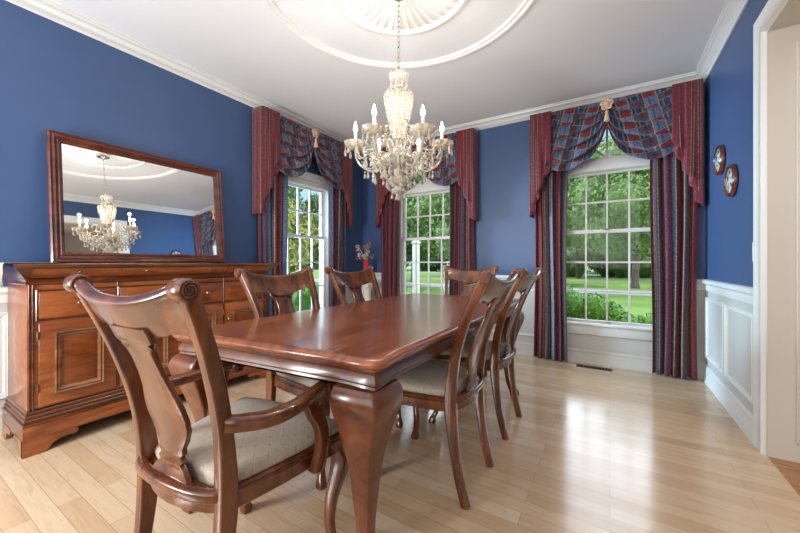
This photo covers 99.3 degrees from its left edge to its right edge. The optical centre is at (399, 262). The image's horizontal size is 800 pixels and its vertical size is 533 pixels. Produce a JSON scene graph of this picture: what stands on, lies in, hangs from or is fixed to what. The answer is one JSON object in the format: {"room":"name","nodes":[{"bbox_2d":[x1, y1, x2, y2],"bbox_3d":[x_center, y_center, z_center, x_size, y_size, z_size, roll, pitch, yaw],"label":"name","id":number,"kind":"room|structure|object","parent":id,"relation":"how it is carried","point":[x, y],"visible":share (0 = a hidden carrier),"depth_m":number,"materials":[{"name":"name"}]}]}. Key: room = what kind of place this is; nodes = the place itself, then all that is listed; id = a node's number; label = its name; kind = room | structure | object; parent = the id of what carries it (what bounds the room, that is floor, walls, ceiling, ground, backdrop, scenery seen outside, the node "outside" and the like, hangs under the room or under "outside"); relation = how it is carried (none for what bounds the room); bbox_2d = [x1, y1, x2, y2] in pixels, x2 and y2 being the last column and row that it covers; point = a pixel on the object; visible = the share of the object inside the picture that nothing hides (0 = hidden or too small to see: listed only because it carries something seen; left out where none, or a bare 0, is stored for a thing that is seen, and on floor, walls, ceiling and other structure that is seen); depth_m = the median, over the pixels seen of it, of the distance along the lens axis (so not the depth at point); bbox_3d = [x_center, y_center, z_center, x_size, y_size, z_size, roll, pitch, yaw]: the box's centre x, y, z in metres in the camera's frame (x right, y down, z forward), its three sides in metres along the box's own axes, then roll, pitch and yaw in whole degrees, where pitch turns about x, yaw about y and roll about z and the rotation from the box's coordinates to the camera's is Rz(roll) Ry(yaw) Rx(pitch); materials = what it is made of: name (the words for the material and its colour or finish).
{"room":"dining room","nodes":[
{"label":"dining room","id":0,"kind":"room"},
{"bbox_2d":[0,0,361,411],"bbox_3d":[-2.139,-0.320,2.684,0.160,2.740,5.720,0,0,32],"label":"wall","id":1,"kind":"structure","parent":0,"point":[54,76],"depth_m":2.45,"materials":[{"name":"paint"}]},
{"bbox_2d":[0,412,1,435],"bbox_3d":[-2.061,0.980,2.636,0.022,0.140,5.720,0,0,32],"label":"baseboard","id":2,"kind":"structure","parent":1,"relation":"attached to","point":[0,412],"depth_m":2.06,"materials":[{"name":"beige paint"}]},
{"bbox_2d":[0,312,7,398],"bbox_3d":[-2.063,0.568,2.637,0.018,0.525,5.520,0,0,32],"label":"trim","id":3,"kind":"structure","parent":1,"relation":"attached to","point":[4,315],"depth_m":2.07,"materials":[{"name":"white paint"}]},
{"bbox_2d":[0,287,7,302],"bbox_3d":[-2.494,0.200,1.925,0.034,0.100,4.055,0,0,32],"label":"trim","id":4,"kind":"structure","parent":1,"relation":"attached to","point":[3,290],"depth_m":2.06,"materials":[{"name":"white paint"}]},
{"bbox_2d":[0,262,43,286],"bbox_3d":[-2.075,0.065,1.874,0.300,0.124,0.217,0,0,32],"label":"chair rail","id":5,"kind":"object","parent":1,"relation":"attached to","point":[1,264],"visible":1,"depth_m":1.71,"materials":[{"name":"white wood"}]},
{"bbox_2d":[252,105,352,226],"bbox_3d":[-1.062,-1.034,4.047,0.223,1.089,1.441,0,0,32],"label":"swag valance","id":6,"kind":"object","parent":1,"relation":"attached to","point":[286,146],"visible":1,"depth_m":3.73,"materials":[{"name":"red fabric"}]},
{"bbox_2d":[258,172,287,316],"bbox_3d":[-1.364,-0.237,3.627,0.095,2.550,0.352,0,0,32],"label":"panel","id":7,"kind":"object","parent":6,"relation":"hanging from","point":[272,223],"visible":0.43,"depth_m":3.62,"materials":[{"name":"fabric"}]},
{"bbox_2d":[328,182,345,306],"bbox_3d":[-0.824,-0.237,4.502,0.104,2.550,0.349,0,0,32],"label":"panel","id":8,"kind":"object","parent":6,"relation":"hanging from","point":[336,197],"visible":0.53,"depth_m":4.48,"materials":[{"name":"fabric"}]},
{"bbox_2d":[287,172,328,311],"bbox_3d":[-1.226,-0.172,4.148,0.235,1.845,1.100,0,0,32],"label":"window","id":9,"kind":"structure","parent":1,"relation":"in","point":[323,237],"depth_m":4.38,"materials":[{"name":"white paint"}]},
{"bbox_2d":[5,0,748,154],"bbox_3d":[-0.422,-1.646,1.624,3.874,0.088,5.720,0,0,32],"label":"trim","id":10,"kind":"structure","parent":1,"relation":"attached to","point":[732,10],"depth_m":2.88,"materials":[{"name":"white paint"}]},
{"bbox_2d":[374,272,380,278],"bbox_3d":[-0.490,0.200,4.672,0.555,0.100,0.605,0,0,32],"label":"trim","id":11,"kind":"structure","parent":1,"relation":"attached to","point":[377,274],"depth_m":4.90,"materials":[{"name":"white paint"}]},
{"bbox_2d":[52,0,726,144],"bbox_3d":[-0.343,-1.765,1.810,4.934,0.150,6.440,0,0,32],"label":"ceiling","id":12,"kind":"structure","parent":0,"point":[558,50],"depth_m":2.69,"materials":[{"name":"white paint"}]},
{"bbox_2d":[263,0,533,68],"bbox_3d":[-0.008,-1.671,2.062,1.760,0.038,1.760,0,0,32],"label":"ceiling medallion","id":13,"kind":"object","parent":12,"relation":"attached to","point":[375,16],"visible":1,"depth_m":2.34,"materials":[{"name":"white paint"}]},
{"bbox_2d":[344,0,453,200],"bbox_3d":[-0.010,-1.018,2.061,0.598,1.289,0.670,0,0,-30],"label":"chandelier","id":14,"kind":"object","parent":13,"relation":"hanging from","point":[398,101],"visible":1,"depth_m":2.01,"materials":[{"name":"clear glass"}]},
{"bbox_2d":[0,354,799,532],"bbox_3d":[0.605,1.100,0.990,6.610,0.100,6.040,0,0,32],"label":"floor","id":15,"kind":"structure","parent":0,"point":[589,450],"depth_m":1.67,"materials":[{"name":"brown wood"}]},
{"bbox_2d":[2,263,279,458],"bbox_3d":[-1.766,0.528,2.584,0.519,1.044,1.658,0,0,32],"label":"sideboard","id":16,"kind":"object","parent":15,"relation":"on","point":[63,376],"visible":0.61,"depth_m":2.00,"materials":[{"name":"brown wood"}]},
{"bbox_2d":[45,129,224,262],"bbox_3d":[-1.952,-0.424,2.673,0.111,0.861,1.165,0,0,30],"label":"wall mirror","id":17,"kind":"object","parent":16,"relation":"on","point":[108,203],"visible":1,"depth_m":2.53,"materials":[{"name":"brown wood"}]},
{"bbox_2d":[142,260,205,262],"bbox_3d":[-1.699,-0.005,2.577,0.228,0.022,0.441,0,0,32],"label":"wooden tray","id":18,"kind":"object","parent":16,"relation":"on","point":[149,261],"visible":1,"depth_m":2.48,"materials":[{"name":"brown wood"}]},
{"bbox_2d":[63,274,348,532],"bbox_3d":[-0.553,0.544,1.086,0.588,1.021,0.628,0,0,27],"label":"armchair","id":19,"kind":"object","parent":15,"relation":"on","point":[247,448],"visible":0.9,"depth_m":0.93,"materials":[{"name":"brown wood"}]},
{"bbox_2d":[155,397,338,485],"bbox_3d":[-0.516,0.572,1.158,0.515,0.057,0.437,0,0,27],"label":"seat cushion","id":20,"kind":"object","parent":19,"relation":"on","point":[261,454],"depth_m":1.04,"materials":[{"name":"beige fabric"}]},
{"bbox_2d":[234,267,329,490],"bbox_3d":[-0.493,0.544,1.915,0.653,1.021,0.543,0,0,32],"label":"dining chair","id":21,"kind":"object","parent":15,"relation":"on","point":[281,288],"visible":0.48,"depth_m":1.86,"materials":[{"name":"brown wood"}]},
{"bbox_2d":[276,372,318,386],"bbox_3d":[-0.411,0.572,1.864,0.437,0.057,0.457,0,0,32],"label":"seat cushion","id":22,"kind":"object","parent":21,"relation":"on","point":[293,381],"depth_m":1.69,"materials":[{"name":"beige fabric"}]},
{"bbox_2d":[168,293,523,532],"bbox_3d":[0.008,0.670,2.059,1.014,0.760,2.116,0,0,32],"label":"dining table","id":23,"kind":"object","parent":15,"relation":"on","point":[361,348],"visible":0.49,"depth_m":1.24,"materials":[{"name":"brown wood"}]},
{"bbox_2d":[324,266,402,427],"bbox_3d":[-0.131,0.544,2.502,0.653,1.021,0.543,0,0,32],"label":"dining chair","id":24,"kind":"object","parent":15,"relation":"on","point":[354,281],"visible":0.38,"depth_m":2.60,"materials":[{"name":"brown wood"}]},
{"bbox_2d":[361,283,372,300],"bbox_3d":[-0.470,0.665,4.710,0.244,0.770,0.244,0,0,32],"label":"pedestal","id":25,"kind":"object","parent":15,"relation":"on","point":[366,289],"visible":0.31,"depth_m":4.64,"materials":[{"name":"white ceramic"}]},
{"bbox_2d":[363,259,369,268],"bbox_3d":[-0.470,0.121,4.710,0.100,0.316,0.100,0,0,32],"label":"vase","id":26,"kind":"object","parent":25,"relation":"on","point":[365,261],"visible":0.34,"depth_m":4.67,"materials":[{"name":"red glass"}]},
{"bbox_2d":[354,241,373,259],"bbox_3d":[-0.483,-0.064,4.718,0.238,0.448,0.304,0,0,-44],"label":"bouquet","id":27,"kind":"object","parent":26,"relation":"in","point":[364,246],"visible":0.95,"depth_m":4.70,"materials":[{"name":"beige plant"}]},
{"bbox_2d":[395,269,521,509],"bbox_3d":[0.216,0.544,1.700,0.653,1.021,0.543,0,0,32],"label":"dining chair","id":28,"kind":"object","parent":15,"relation":"on","point":[448,388],"visible":0.84,"depth_m":1.54,"materials":[{"name":"brown wood"}]},
{"bbox_2d":[395,359,467,396],"bbox_3d":[0.135,0.572,1.750,0.437,0.057,0.457,0,0,32],"label":"seat cushion","id":29,"kind":"object","parent":28,"relation":"on","point":[427,379],"depth_m":1.59,"materials":[{"name":"beige fabric"}]},
{"bbox_2d":[444,265,498,376],"bbox_3d":[0.533,0.544,3.051,0.588,1.021,0.628,0,0,32],"label":"armchair","id":30,"kind":"object","parent":15,"relation":"on","point":[469,278],"visible":0.16,"depth_m":3.28,"materials":[{"name":"brown wood"}]},
{"bbox_2d":[428,267,542,439],"bbox_3d":[0.563,0.544,2.262,0.653,1.021,0.543,0,0,32],"label":"dining chair","id":31,"kind":"object","parent":15,"relation":"on","point":[499,355],"visible":0.74,"depth_m":2.07,"materials":[{"name":"brown wood"}]},
{"bbox_2d":[439,337,504,359],"bbox_3d":[0.481,0.572,2.312,0.437,0.057,0.457,0,0,32],"label":"seat cushion","id":32,"kind":"object","parent":31,"relation":"on","point":[490,354],"depth_m":2.16,"materials":[{"name":"beige fabric"}]},
{"bbox_2d":[576,364,611,371],"bbox_3d":[1.927,1.047,3.376,0.310,0.005,0.090,0,0,32],"label":"floor vent","id":33,"kind":"object","parent":15,"relation":"in","point":[577,365],"visible":1,"depth_m":3.37,"materials":[{"name":"metal"}]},
{"bbox_2d":[362,83,704,363],"bbox_3d":[1.267,-0.320,4.036,4.534,2.740,0.160,0,0,32],"label":"wall","id":34,"kind":"structure","parent":0,"point":[504,231],"depth_m":3.94,"materials":[{"name":"paint"}]},
{"bbox_2d":[400,173,449,294],"bbox_3d":[0.394,-0.415,4.567,1.100,2.330,0.235,0,0,32],"label":"window","id":35,"kind":"structure","parent":34,"relation":"in","point":[429,188],"depth_m":4.62,"materials":[{"name":"white paint"}]},
{"bbox_2d":[375,128,477,227],"bbox_3d":[0.293,-1.034,4.404,1.441,1.089,0.223,0,0,32],"label":"swag valance","id":36,"kind":"object","parent":34,"relation":"attached to","point":[462,167],"visible":0.48,"depth_m":4.09,"materials":[{"name":"red fabric"}]},
{"bbox_2d":[381,191,400,297],"bbox_3d":[-0.134,-0.237,4.708,0.353,2.550,0.097,0,0,32],"label":"panel","id":37,"kind":"object","parent":36,"relation":"hanging from","point":[391,209],"visible":0.56,"depth_m":4.67,"materials":[{"name":"fabric"}]},
{"bbox_2d":[449,182,474,295],"bbox_3d":[0.747,-0.237,4.163,0.340,2.550,0.096,0,0,32],"label":"panel","id":38,"kind":"object","parent":36,"relation":"hanging from","point":[461,256],"visible":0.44,"depth_m":4.17,"materials":[{"name":"fabric"}]},
{"bbox_2d":[492,289,534,336],"bbox_3d":[1.219,0.568,3.962,0.810,0.525,0.018,0,0,32],"label":"trim","id":39,"kind":"structure","parent":34,"relation":"attached to","point":[531,290],"depth_m":3.82,"materials":[{"name":"white paint"}]},
{"bbox_2d":[495,275,534,284],"bbox_3d":[1.214,0.200,3.955,0.979,0.100,0.034,0,0,32],"label":"trim","id":40,"kind":"structure","parent":34,"relation":"attached to","point":[501,277],"depth_m":3.96,"materials":[{"name":"white paint"}]},
{"bbox_2d":[489,338,703,379],"bbox_3d":[1.075,0.980,4.048,3.874,0.140,0.022,0,0,32],"label":"baseboard","id":41,"kind":"structure","parent":34,"relation":"attached to","point":[615,360],"depth_m":3.43,"materials":[{"name":"beige paint"}]},
{"bbox_2d":[566,127,651,340],"bbox_3d":[2.128,-0.415,3.496,1.100,2.330,0.235,0,0,32],"label":"window","id":42,"kind":"structure","parent":34,"relation":"in","point":[607,164],"depth_m":3.46,"materials":[{"name":"white paint"}]},
{"bbox_2d":[529,78,704,217],"bbox_3d":[2.027,-1.034,3.332,1.441,1.089,0.223,0,0,32],"label":"swag valance","id":43,"kind":"object","parent":34,"relation":"attached to","point":[662,122],"visible":1,"depth_m":3.19,"materials":[{"name":"red fabric"}]},
{"bbox_2d":[533,170,567,362],"bbox_3d":[1.609,-0.237,3.630,0.349,2.550,0.094,0,0,32],"label":"panel","id":44,"kind":"object","parent":43,"relation":"hanging from","point":[550,305],"visible":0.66,"depth_m":3.62,"materials":[{"name":"fabric"}]},
{"bbox_2d":[650,154,697,379],"bbox_3d":[2.488,-0.237,3.089,0.352,2.550,0.092,0,0,32],"label":"curtain","id":45,"kind":"object","parent":43,"relation":"hanging from","point":[673,205],"visible":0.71,"depth_m":3.08,"materials":[{"name":"fabric"}]},
{"bbox_2d":[705,0,767,414],"bbox_3d":[1.438,-0.320,0.475,0.500,2.740,5.720,0,0,32],"label":"wall","id":46,"kind":"structure","parent":0,"point":[729,85],"depth_m":2.36,"materials":[{"name":"paint"}]},
{"bbox_2d":[713,145,725,174],"bbox_3d":[2.429,-0.775,2.590,0.036,0.224,0.224,0,0,32],"label":"plate","id":47,"kind":"object","parent":46,"relation":"attached to","point":[719,160],"visible":1,"depth_m":2.54,"materials":[{"name":"ceramic"}]},
{"bbox_2d":[697,279,752,304],"bbox_3d":[2.296,0.200,2.550,0.220,0.100,1.288,0,0,32],"label":"trim","id":48,"kind":"structure","parent":46,"relation":"attached to","point":[742,293],"depth_m":2.38,"materials":[{"name":"white paint"}]},
{"bbox_2d":[702,364,752,442],"bbox_3d":[2.381,0.980,2.498,0.022,0.140,1.288,0,0,32],"label":"baseboard","id":49,"kind":"structure","parent":46,"relation":"attached to","point":[741,415],"depth_m":2.35,"materials":[{"name":"white paint"}]},
{"bbox_2d":[705,297,752,403],"bbox_3d":[2.374,0.568,2.483,0.018,0.525,1.160,0,0,32],"label":"trim","id":50,"kind":"structure","parent":46,"relation":"attached to","point":[724,369],"depth_m":2.46,"materials":[{"name":"white paint"}]},
{"bbox_2d":[724,164,738,196],"bbox_3d":[2.277,-0.560,2.343,0.036,0.224,0.224,0,0,32],"label":"plate","id":51,"kind":"object","parent":46,"relation":"attached to","point":[731,176],"visible":1,"depth_m":2.30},
{"bbox_2d":[753,0,786,454],"bbox_3d":[1.530,-0.159,1.124,0.026,2.418,1.944,0,0,32],"label":"trim","id":52,"kind":"structure","parent":46,"relation":"attached to","point":[772,8],"depth_m":1.88,"materials":[{"name":"white paint"}]},
{"bbox_2d":[766,0,799,462],"bbox_3d":[1.754,-0.103,0.986,0.500,2.306,1.720,0,0,32],"label":"trim","id":53,"kind":"structure","parent":46,"relation":"attached to","point":[783,35],"depth_m":1.81,"materials":[{"name":"beige paint"}]},
{"label":"outside","id":54,"kind":"structure","parent":0,"visible":0},
{"bbox_2d":[290,265,651,316],"bbox_3d":[26.274,1.650,42.541,240.000,0.300,220.000,0,0,32],"label":"lawn","id":55,"kind":"structure","parent":54,"point":[639,305],"depth_m":21.80,"materials":[{"name":"green plant"}]},
{"bbox_2d":[292,295,298,311],"bbox_3d":[-2.506,0.971,6.666,0.957,1.126,1.045,0,0,32],"label":"shrub","id":56,"kind":"object","parent":55,"relation":"on","point":[294,304],"visible":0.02,"depth_m":6.69,"materials":[{"name":"green plant"}]},
{"bbox_2d":[288,186,303,209],"bbox_3d":[-11.617,-3.204,27.300,7.446,9.525,7.434,0,0,-18],"label":"tree","id":57,"kind":"object","parent":55,"relation":"on","point":[291,190],"visible":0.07,"depth_m":25.93,"materials":[{"name":"green plant"}]},
{"bbox_2d":[288,197,318,273],"bbox_3d":[-3.636,-0.529,9.795,2.704,4.204,2.727,0,0,32],"label":"tree","id":58,"kind":"object","parent":55,"relation":"on","point":[292,215],"visible":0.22,"depth_m":9.40,"materials":[{"name":"green plant"}]},
{"bbox_2d":[291,288,318,310],"bbox_3d":[-2.096,0.986,7.334,0.784,1.097,0.940,0,0,-16],"label":"shrub","id":59,"kind":"object","parent":55,"relation":"on","point":[306,296],"visible":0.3,"depth_m":7.09,"materials":[{"name":"green plant"}]},
{"bbox_2d":[301,193,318,268],"bbox_3d":[-3.611,-1.101,18.264,4.143,5.319,3.421,0,0,-11],"label":"tree","id":60,"kind":"object","parent":55,"relation":"on","point":[315,200],"visible":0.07,"depth_m":17.39,"materials":[{"name":"green plant"}]},
{"bbox_2d":[406,287,411,294],"bbox_3d":[0.058,1.068,8.403,0.697,0.932,0.928,0,0,32],"label":"shrub","id":61,"kind":"object","parent":55,"relation":"on","point":[408,290],"visible":0.03,"depth_m":8.44,"materials":[{"name":"green plant"}]},
{"bbox_2d":[406,252,411,266],"bbox_3d":[-1.069,-4.251,35.146,8.560,11.625,7.013,0,0,-14],"label":"tree","id":62,"kind":"object","parent":55,"relation":"on","point":[407,258],"visible":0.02,"depth_m":35.19,"materials":[{"name":"green plant"}]},
{"bbox_2d":[411,240,420,292],"bbox_3d":[0.353,0.500,7.480,0.160,2.000,0.160,0,0,32],"label":"post","id":63,"kind":"object","parent":55,"relation":"on","point":[412,242],"visible":0.52,"depth_m":7.45,"materials":[{"name":"white paint"}]},
{"bbox_2d":[406,169,436,281],"bbox_3d":[1.403,-2.689,25.375,6.597,8.505,5.759,0,0,32],"label":"tree","id":64,"kind":"object","parent":55,"relation":"on","point":[411,233],"visible":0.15,"depth_m":23.90,"materials":[{"name":"green plant"}]},
{"bbox_2d":[407,180,449,289],"bbox_3d":[2.889,-2.186,17.784,5.592,7.491,4.271,0,0,-21],"label":"tree","id":65,"kind":"object","parent":55,"relation":"on","point":[436,199],"visible":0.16,"depth_m":16.59,"materials":[{"name":"green plant"}]},
{"bbox_2d":[420,251,448,270],"bbox_3d":[6.127,-3.142,55.592,10.005,10.963,8.095,0,0,32],"label":"tree","id":66,"kind":"object","parent":55,"relation":"on","point":[423,266],"visible":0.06,"depth_m":54.33,"materials":[{"name":"green plant"}]},
{"bbox_2d":[566,286,575,295],"bbox_3d":[2.415,0.930,5.321,0.889,1.207,0.710,0,0,6],"label":"shrub","id":67,"kind":"object","parent":55,"relation":"on","point":[566,286],"visible":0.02,"depth_m":5.22,"materials":[{"name":"green plant"}]},
{"bbox_2d":[566,245,596,276],"bbox_3d":[17.925,-0.109,36.069,4.954,4.454,5.187,0,0,-5],"label":"shrub","id":68,"kind":"object","parent":55,"relation":"on","point":[570,256],"visible":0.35,"depth_m":34.02,"materials":[{"name":"green plant"}]},
{"bbox_2d":[567,138,605,278],"bbox_3d":[16.681,-4.382,30.386,8.693,11.887,9.026,0,0,32],"label":"tree","id":69,"kind":"object","parent":55,"relation":"on","point":[575,222],"visible":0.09,"depth_m":27.96,"materials":[{"name":"green plant"}]},
{"bbox_2d":[566,291,613,320],"bbox_3d":[2.656,0.975,5.049,0.883,1.118,0.780,0,0,32],"label":"shrub","id":70,"kind":"object","parent":55,"relation":"on","point":[596,303],"visible":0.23,"depth_m":4.78,"materials":[{"name":"green plant"}]},
{"bbox_2d":[588,242,599,271],"bbox_3d":[29.432,-5.135,50.764,8.422,14.339,8.549,0,0,-24],"label":"tree","id":71,"kind":"object","parent":55,"relation":"on","point":[590,264],"visible":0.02,"depth_m":49.53,"materials":[{"name":"green plant"}]},
{"bbox_2d":[567,135,650,288],"bbox_3d":[12.938,-3.082,19.488,5.900,9.298,6.181,0,0,32],"label":"tree","id":72,"kind":"object","parent":55,"relation":"on","point":[639,180],"visible":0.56,"depth_m":18.70,"materials":[{"name":"green plant"}]},
{"bbox_2d":[603,301,627,319],"bbox_3d":[2.966,1.044,4.943,0.767,0.981,0.705,0,0,-26],"label":"shrub","id":73,"kind":"object","parent":55,"relation":"on","point":[615,306],"visible":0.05,"depth_m":4.78,"materials":[{"name":"green plant"}]},
{"bbox_2d":[592,245,650,277],"bbox_3d":[22.606,-0.284,34.345,5.855,4.578,5.300,0,0,32],"label":"shrub","id":74,"kind":"object","parent":55,"relation":"on","point":[614,269],"visible":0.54,"depth_m":33.14,"materials":[{"name":"green plant"}]},
{"bbox_2d":[603,312,651,323],"bbox_3d":[3.160,1.101,4.678,0.943,0.868,0.821,0,0,23],"label":"shrub","id":75,"kind":"object","parent":55,"relation":"on","point":[642,319],"visible":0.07,"depth_m":4.56,"materials":[{"name":"green plant"}]},
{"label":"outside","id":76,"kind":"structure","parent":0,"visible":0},
{"bbox_2d":[297,270,651,295],"bbox_3d":[-8.841,1.492,42.777,180.000,0.035,26.500,0,0,32],"label":"driveway","id":77,"kind":"structure","parent":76,"point":[316,280],"depth_m":17.72,"materials":[{"name":"grey asphalt"}]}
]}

